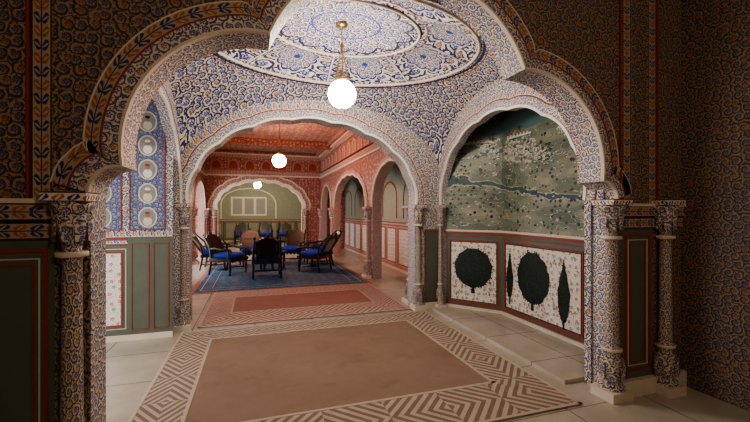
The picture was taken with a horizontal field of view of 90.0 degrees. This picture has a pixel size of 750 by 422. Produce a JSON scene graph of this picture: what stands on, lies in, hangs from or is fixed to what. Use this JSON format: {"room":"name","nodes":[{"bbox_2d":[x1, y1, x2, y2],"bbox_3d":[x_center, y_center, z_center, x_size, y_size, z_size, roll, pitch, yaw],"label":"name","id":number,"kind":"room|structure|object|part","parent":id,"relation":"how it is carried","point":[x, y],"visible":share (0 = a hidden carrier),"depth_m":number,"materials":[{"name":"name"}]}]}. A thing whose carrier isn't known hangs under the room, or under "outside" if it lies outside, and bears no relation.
{"room":"historic interior","nodes":[
{"label":"historic interior","id":0,"kind":"room"},
{"bbox_2d":[106,99,172,342],"bbox_3d":[-3.342,-0.450,4.537,1.600,4.100,0.020,0,0,-18],"label":"wall","id":1,"kind":"structure","parent":0,"point":[139,203],"depth_m":4.68,"materials":[{"name":"multicoloured paint"}]},
{"bbox_2d":[152,79,181,325],"bbox_3d":[-2.199,-0.450,3.632,0.125,4.100,3.218,0,0,-18],"label":"wall","id":2,"kind":"structure","parent":0,"point":[163,99],"depth_m":4.87,"materials":[{"name":"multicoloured paint"}]},
{"bbox_2d":[191,160,206,253],"bbox_3d":[-5.051,-0.400,9.713,0.340,4.000,9.820,0,0,-18],"label":"wall","id":3,"kind":"structure","parent":0,"point":[199,185],"depth_m":13.95,"materials":[{"name":"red paint"}]},
{"bbox_2d":[217,182,301,241],"bbox_3d":[-6.107,-0.400,20.069,7.400,4.000,0.052,0,0,-18],"label":"wall","id":4,"kind":"structure","parent":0,"point":[274,204],"depth_m":20.02,"materials":[{"name":"green paint"}]},
{"bbox_2d":[195,149,344,251],"bbox_3d":[-4.574,-0.400,15.115,7.300,4.000,0.420,0,0,-18],"label":"wall","id":5,"kind":"structure","parent":0,"point":[223,173],"depth_m":15.12,"materials":[{"name":"red paint"}]},
{"bbox_2d":[219,123,340,153],"bbox_3d":[-2.898,-2.340,10.402,4.920,0.320,9.820,0,0,-18],"label":"ceiling","id":6,"kind":"structure","parent":0,"point":[299,137],"depth_m":12.25,"materials":[{"name":"red paint"}]},
{"bbox_2d":[272,127,285,168],"bbox_3d":[-2.579,-1.765,10.094,0.360,1.250,0.360,0,0,-18],"label":"globe lamp","id":7,"kind":"object","parent":6,"relation":"hanging from","point":[278,160],"visible":0.94,"depth_m":9.99,"materials":[{"name":"white glass"}]},
{"bbox_3d":[-2.579,-1.350,10.094,0.360,0.360,0.360,0,0,-18],"label":"globe","id":8,"kind":"part","parent":7,"relation":"part of","materials":[{"name":"white glass"}]},
{"bbox_2d":[181,100,439,320],"bbox_3d":[-1.259,-0.550,5.608,6.220,4.300,0.310,0,0,-18],"label":"wall","id":9,"kind":"structure","parent":0,"point":[418,165],"depth_m":5.86,"materials":[{"name":"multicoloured paint"}]},
{"bbox_2d":[169,0,501,166],"bbox_3d":[-0.321,-1.407,4.234,3.870,1.387,2.940,0,0,-18],"label":"vault","id":10,"kind":"object","parent":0,"point":[417,64],"visible":0.76,"depth_m":4.84,"materials":[{"name":"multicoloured paint"}]},
{"bbox_2d":[328,22,355,110],"bbox_3d":[-0.370,-1.607,4.207,0.310,0.965,0.310,0,0,-18],"label":"globe lamp","id":11,"kind":"object","parent":10,"relation":"hanging from","point":[341,93],"visible":1,"depth_m":4.13,"materials":[{"name":"beige glass"}]},
{"bbox_3d":[-0.370,-1.310,4.207,0.310,0.310,0.310,0,0,-18],"label":"globe","id":12,"kind":"part","parent":11,"relation":"part of","materials":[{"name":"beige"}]},
{"bbox_2d":[0,0,686,421],"bbox_3d":[0.085,-0.450,2.686,6.200,4.100,0.285,0,0,-18],"label":"wall","id":13,"kind":"structure","parent":0,"point":[79,79],"depth_m":2.22,"materials":[{"name":"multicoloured paint"}]},
{"bbox_2d":[316,129,395,279],"bbox_3d":[-0.784,-0.400,11.078,0.420,4.000,9.820,0,0,-18],"label":"wall","id":14,"kind":"structure","parent":0,"point":[350,155],"depth_m":10.31,"materials":[{"name":"red paint"}]},
{"bbox_2d":[344,164,408,274],"bbox_3d":[0.189,-0.400,11.389,0.022,4.000,9.820,0,0,-18],"label":"wall","id":15,"kind":"structure","parent":0,"point":[395,194],"depth_m":10.85,"materials":[{"name":"green paint"}]},
{"bbox_2d":[106,240,749,421],"bbox_3d":[-2.389,1.650,9.105,9.000,0.100,25.200,0,0,-18],"label":"floor","id":16,"kind":"structure","parent":0,"point":[131,366],"depth_m":3.46,"materials":[{"name":"stone"}]},
{"bbox_2d":[39,191,100,421],"bbox_3d":[-1.617,0.750,2.002,0.220,1.700,0.220,0,0,-18],"label":"column","id":17,"kind":"structure","parent":16,"relation":"on","point":[71,220],"depth_m":1.96,"materials":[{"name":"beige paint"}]},
{"bbox_2d":[173,203,192,332],"bbox_3d":[-2.583,0.750,5.053,0.220,1.700,0.220,0,0,-18],"label":"column","id":18,"kind":"structure","parent":16,"relation":"on","point":[184,311],"depth_m":5.01,"materials":[{"name":"beige paint"}]},
{"bbox_2d":[192,208,198,263],"bbox_3d":[-5.505,0.750,11.363,0.285,1.700,0.285,0,0,-18],"label":"column","id":19,"kind":"structure","parent":16,"relation":"on","point":[194,210],"depth_m":11.30,"materials":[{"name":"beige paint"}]},
{"bbox_2d":[205,208,209,249],"bbox_3d":[-6.404,0.750,14.172,0.285,1.700,0.285,0,0,-18],"label":"column","id":20,"kind":"structure","parent":16,"relation":"on","point":[206,209],"depth_m":14.12,"materials":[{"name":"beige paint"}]},
{"bbox_2d":[210,208,217,234],"bbox_3d":[-6.189,0.750,14.420,0.285,1.700,0.285,0,0,-18],"label":"column","id":21,"kind":"structure","parent":16,"relation":"on","point":[213,210],"depth_m":14.36,"materials":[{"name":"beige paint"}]},
{"bbox_2d":[234,222,248,244],"bbox_3d":[-6.465,1.076,18.234,0.752,1.047,0.976,0,0,-18],"label":"carved armchair","id":22,"kind":"object","parent":16,"relation":"on","point":[242,226],"visible":0.61,"depth_m":18.47,"materials":[{"name":"brown wood"}]},
{"bbox_2d":[258,222,272,237],"bbox_3d":[-5.478,1.076,18.759,0.752,1.047,0.976,0,0,-18],"label":"carved armchair","id":23,"kind":"object","parent":16,"relation":"on","point":[265,228],"visible":0.74,"depth_m":18.98,"materials":[{"name":"brown wood"}]},
{"bbox_2d":[259,232,271,234],"bbox_3d":[-5.433,1.135,18.620,0.620,0.150,0.620,0,0,-18],"label":"cushion","id":24,"kind":"object","parent":23,"relation":"on","point":[262,233],"depth_m":18.39,"materials":[{"name":"blue fabric"}]},
{"bbox_2d":[192,258,371,294],"bbox_3d":[-2.518,1.594,9.904,3.700,0.012,4.600,0,0,-18],"label":"floor mat","id":25,"kind":"object","parent":16,"relation":"on","point":[200,280],"visible":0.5,"depth_m":8.33,"materials":[{"name":"blue carpet"}]},
{"bbox_2d":[194,261,365,292],"bbox_3d":[-2.427,1.582,9.618,3.500,0.013,3.800,0,0,-18],"label":"rug","id":26,"kind":"object","parent":25,"relation":"on","point":[239,279],"visible":0.77,"depth_m":8.89,"materials":[{"name":"fabric"}]},
{"bbox_2d":[192,232,229,270],"bbox_3d":[-4.516,1.068,10.225,1.034,1.013,0.752,0,0,-13],"label":"carved armchair","id":27,"kind":"object","parent":26,"relation":"on","point":[204,253],"visible":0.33,"depth_m":9.96,"materials":[{"name":"brown wood"}]},
{"bbox_2d":[203,248,225,254],"bbox_3d":[-4.345,1.109,10.263,0.620,0.150,0.620,0,0,-13],"label":"cushion","id":28,"kind":"object","parent":27,"relation":"on","point":[205,252],"depth_m":9.97,"materials":[{"name":"blue fabric"}]},
{"bbox_2d":[202,232,248,275],"bbox_3d":[-3.799,1.051,9.471,0.976,1.047,0.752,0,0,17],"label":"carved armchair","id":29,"kind":"object","parent":26,"relation":"on","point":[213,242],"visible":1,"depth_m":9.33,"materials":[{"name":"brown wood"}]},
{"bbox_2d":[213,252,244,258],"bbox_3d":[-3.659,1.109,9.428,0.620,0.150,0.620,0,0,17],"label":"cushion","id":30,"kind":"object","parent":29,"relation":"on","point":[217,255],"depth_m":9.20,"materials":[{"name":"blue fabric"}]},
{"bbox_2d":[239,228,266,265],"bbox_3d":[-3.601,1.051,11.011,0.752,1.047,0.976,0,0,-28],"label":"carved armchair","id":31,"kind":"object","parent":26,"relation":"on","point":[246,239],"visible":0.56,"depth_m":11.21,"materials":[{"name":"brown wood"}]},
{"bbox_2d":[250,234,282,279],"bbox_3d":[-2.551,1.051,8.857,0.752,1.047,0.976,0,0,-18],"label":"carved armchair","id":32,"kind":"object","parent":26,"relation":"on","point":[268,253],"visible":1,"depth_m":8.60,"materials":[{"name":"brown wood"}]},
{"bbox_2d":[255,255,279,260],"bbox_3d":[-2.595,1.109,8.997,0.620,0.150,0.620,0,0,-18],"label":"cushion","id":33,"kind":"object","parent":32,"relation":"on","point":[276,258],"depth_m":8.71,"materials":[{"name":"blue fabric"}]},
{"bbox_2d":[258,250,286,269],"bbox_3d":[-2.787,1.329,10.185,0.739,0.490,0.739,0,0,-40],"label":"table","id":34,"kind":"object","parent":26,"relation":"on","point":[283,251],"visible":0.33,"depth_m":10.13,"materials":[{"name":"brown wood"}]},
{"bbox_2d":[279,228,305,264],"bbox_3d":[-2.484,1.051,11.362,0.752,1.047,0.976,0,0,2],"label":"carved armchair","id":35,"kind":"object","parent":26,"relation":"on","point":[295,238],"visible":0.64,"depth_m":11.58,"materials":[{"name":"brown wood"}]},
{"bbox_2d":[282,245,302,250],"bbox_3d":[-2.490,1.109,11.215,0.620,0.150,0.620,0,0,2],"label":"cushion","id":36,"kind":"object","parent":35,"relation":"on","point":[288,247],"depth_m":10.94,"materials":[{"name":"blue fabric"}]},
{"bbox_2d":[296,233,340,272],"bbox_3d":[-1.451,1.068,9.871,1.034,1.013,0.752,0,0,22],"label":"carved armchair","id":37,"kind":"object","parent":26,"relation":"on","point":[312,254],"visible":1,"depth_m":9.70,"materials":[{"name":"brown wood"}]},
{"bbox_2d":[301,249,327,255],"bbox_3d":[-1.613,1.109,9.938,0.620,0.150,0.620,0,0,22],"label":"cushion","id":38,"kind":"object","parent":37,"relation":"on","point":[313,252],"depth_m":9.70,"materials":[{"name":"blue fabric"}]},
{"bbox_2d":[305,230,342,265],"bbox_3d":[-1.489,1.068,11.036,1.034,1.013,0.752,0,0,-23],"label":"carved armchair","id":39,"kind":"object","parent":26,"relation":"on","point":[340,231],"visible":0.28,"depth_m":10.94,"materials":[{"name":"brown wood"}]},
{"bbox_2d":[276,222,291,240],"bbox_3d":[-4.567,1.076,18.944,0.752,1.047,0.976,0,0,-8],"label":"carved armchair","id":40,"kind":"object","parent":16,"relation":"on","point":[284,227],"visible":0.77,"depth_m":19.17,"materials":[{"name":"brown wood"}]},
{"bbox_2d":[198,283,409,327],"bbox_3d":[-1.268,1.593,6.671,3.140,0.015,2.270,0,0,-18],"label":"mat","id":41,"kind":"object","parent":16,"relation":"on","point":[269,305],"visible":1,"depth_m":6.43,"materials":[{"name":"brown carpet"}]},
{"bbox_2d":[302,209,308,249],"bbox_3d":[-2.884,0.750,15.477,0.285,1.700,0.285,0,0,-18],"label":"column","id":42,"kind":"structure","parent":16,"relation":"on","point":[304,211],"depth_m":15.42,"materials":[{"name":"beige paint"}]},
{"bbox_2d":[317,209,324,242],"bbox_3d":[-2.248,0.750,15.555,0.285,1.700,0.285,0,0,-18],"label":"column","id":43,"kind":"structure","parent":16,"relation":"on","point":[319,210],"depth_m":15.49,"materials":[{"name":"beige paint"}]},
{"bbox_2d":[328,208,332,256],"bbox_3d":[-1.516,0.750,13.269,0.285,1.700,0.285,0,0,-18],"label":"column","id":44,"kind":"structure","parent":16,"relation":"on","point":[329,209],"depth_m":13.21,"materials":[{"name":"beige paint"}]},
{"bbox_2d":[127,310,582,421],"bbox_3d":[-0.410,1.593,4.005,3.490,0.015,3.030,0,0,-18],"label":"mat","id":45,"kind":"object","parent":16,"relation":"on","point":[414,366],"visible":1,"depth_m":3.56,"materials":[{"name":"brown carpet"}]},
{"bbox_2d":[362,207,370,278],"bbox_3d":[-0.145,0.750,8.983,0.285,1.700,0.285,0,0,-18],"label":"column","id":46,"kind":"structure","parent":16,"relation":"on","point":[367,210],"depth_m":8.92,"materials":[{"name":"beige paint"}]},
{"bbox_2d":[402,205,407,304],"bbox_3d":[0.642,0.750,6.526,0.285,1.700,0.285,0,0,-18],"label":"column","id":47,"kind":"structure","parent":16,"relation":"on","point":[404,299],"depth_m":6.48,"materials":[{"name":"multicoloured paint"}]},
{"bbox_2d":[410,205,426,310],"bbox_3d":[0.703,0.750,6.105,0.220,1.700,0.220,0,0,-18],"label":"column","id":48,"kind":"structure","parent":16,"relation":"on","point":[417,292],"depth_m":6.06,"materials":[{"name":"beige paint"}]},
{"bbox_2d":[435,205,445,307],"bbox_3d":[1.067,0.750,6.116,0.154,1.700,0.154,0,0,-18],"label":"column","id":49,"kind":"structure","parent":16,"relation":"on","point":[440,292],"depth_m":6.08,"materials":[{"name":"beige paint"}]},
{"bbox_2d":[432,306,583,383],"bbox_3d":[1.725,1.580,4.878,0.820,0.040,2.720,0,0,-18],"label":"step","id":50,"kind":"structure","parent":16,"relation":"on","point":[563,361],"depth_m":4.45,"materials":[{"name":"stone"}]},
{"bbox_2d":[590,199,633,404],"bbox_3d":[2.041,0.750,3.236,0.239,1.700,0.239,0,0,-18],"label":"column","id":51,"kind":"structure","parent":16,"relation":"on","point":[612,369],"depth_m":3.19,"materials":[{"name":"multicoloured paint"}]},
{"bbox_2d":[651,199,686,398],"bbox_3d":[2.570,0.750,3.321,0.226,1.700,0.226,0,0,-18],"label":"column","id":52,"kind":"structure","parent":16,"relation":"on","point":[666,364],"depth_m":3.27,"materials":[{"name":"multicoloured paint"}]},
{"bbox_2d":[444,231,583,348],"bbox_3d":[1.857,-0.025,4.920,0.623,3.250,2.880,0,0,-18],"label":"wall","id":53,"kind":"structure","parent":0,"point":[537,282],"depth_m":5.26,"materials":[{"name":"green paint"}]},
{"bbox_2d":[445,108,583,239],"bbox_3d":[2.055,-0.660,5.029,0.452,1.980,2.942,0,0,-29],"label":"painting","id":54,"kind":"object","parent":53,"relation":"attached to","point":[516,172],"visible":0.61,"depth_m":5.36,"materials":[{"name":"green paint"}]},
{"bbox_2d":[439,78,603,385],"bbox_3d":[1.558,-0.450,4.835,0.125,4.100,3.218,0,0,-18],"label":"arch","id":55,"kind":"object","parent":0,"point":[501,95],"depth_m":4.52,"materials":[{"name":"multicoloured paint"}]},
{"bbox_2d":[681,0,749,411],"bbox_3d":[3.767,-0.450,0.859,0.200,4.100,5.540,0,0,-18],"label":"wall","id":56,"kind":"structure","parent":0,"point":[715,34],"depth_m":3.21,"materials":[{"name":"paint"}]},
{"bbox_3d":[-5.307,-2.050,17.568,7.400,0.100,5.300,0,0,-18],"label":"ceiling","id":57,"kind":"structure","parent":0,"visible":0},
{"bbox_2d":[254,182,260,188],"bbox_3d":[-5.269,-1.490,16.793,0.320,1.000,0.320,0,0,-18],"label":"globe lamp","id":58,"kind":"object","parent":57,"relation":"hanging from","point":[256,185],"visible":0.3,"depth_m":16.68,"materials":[{"name":"beige glass"}]}
]}

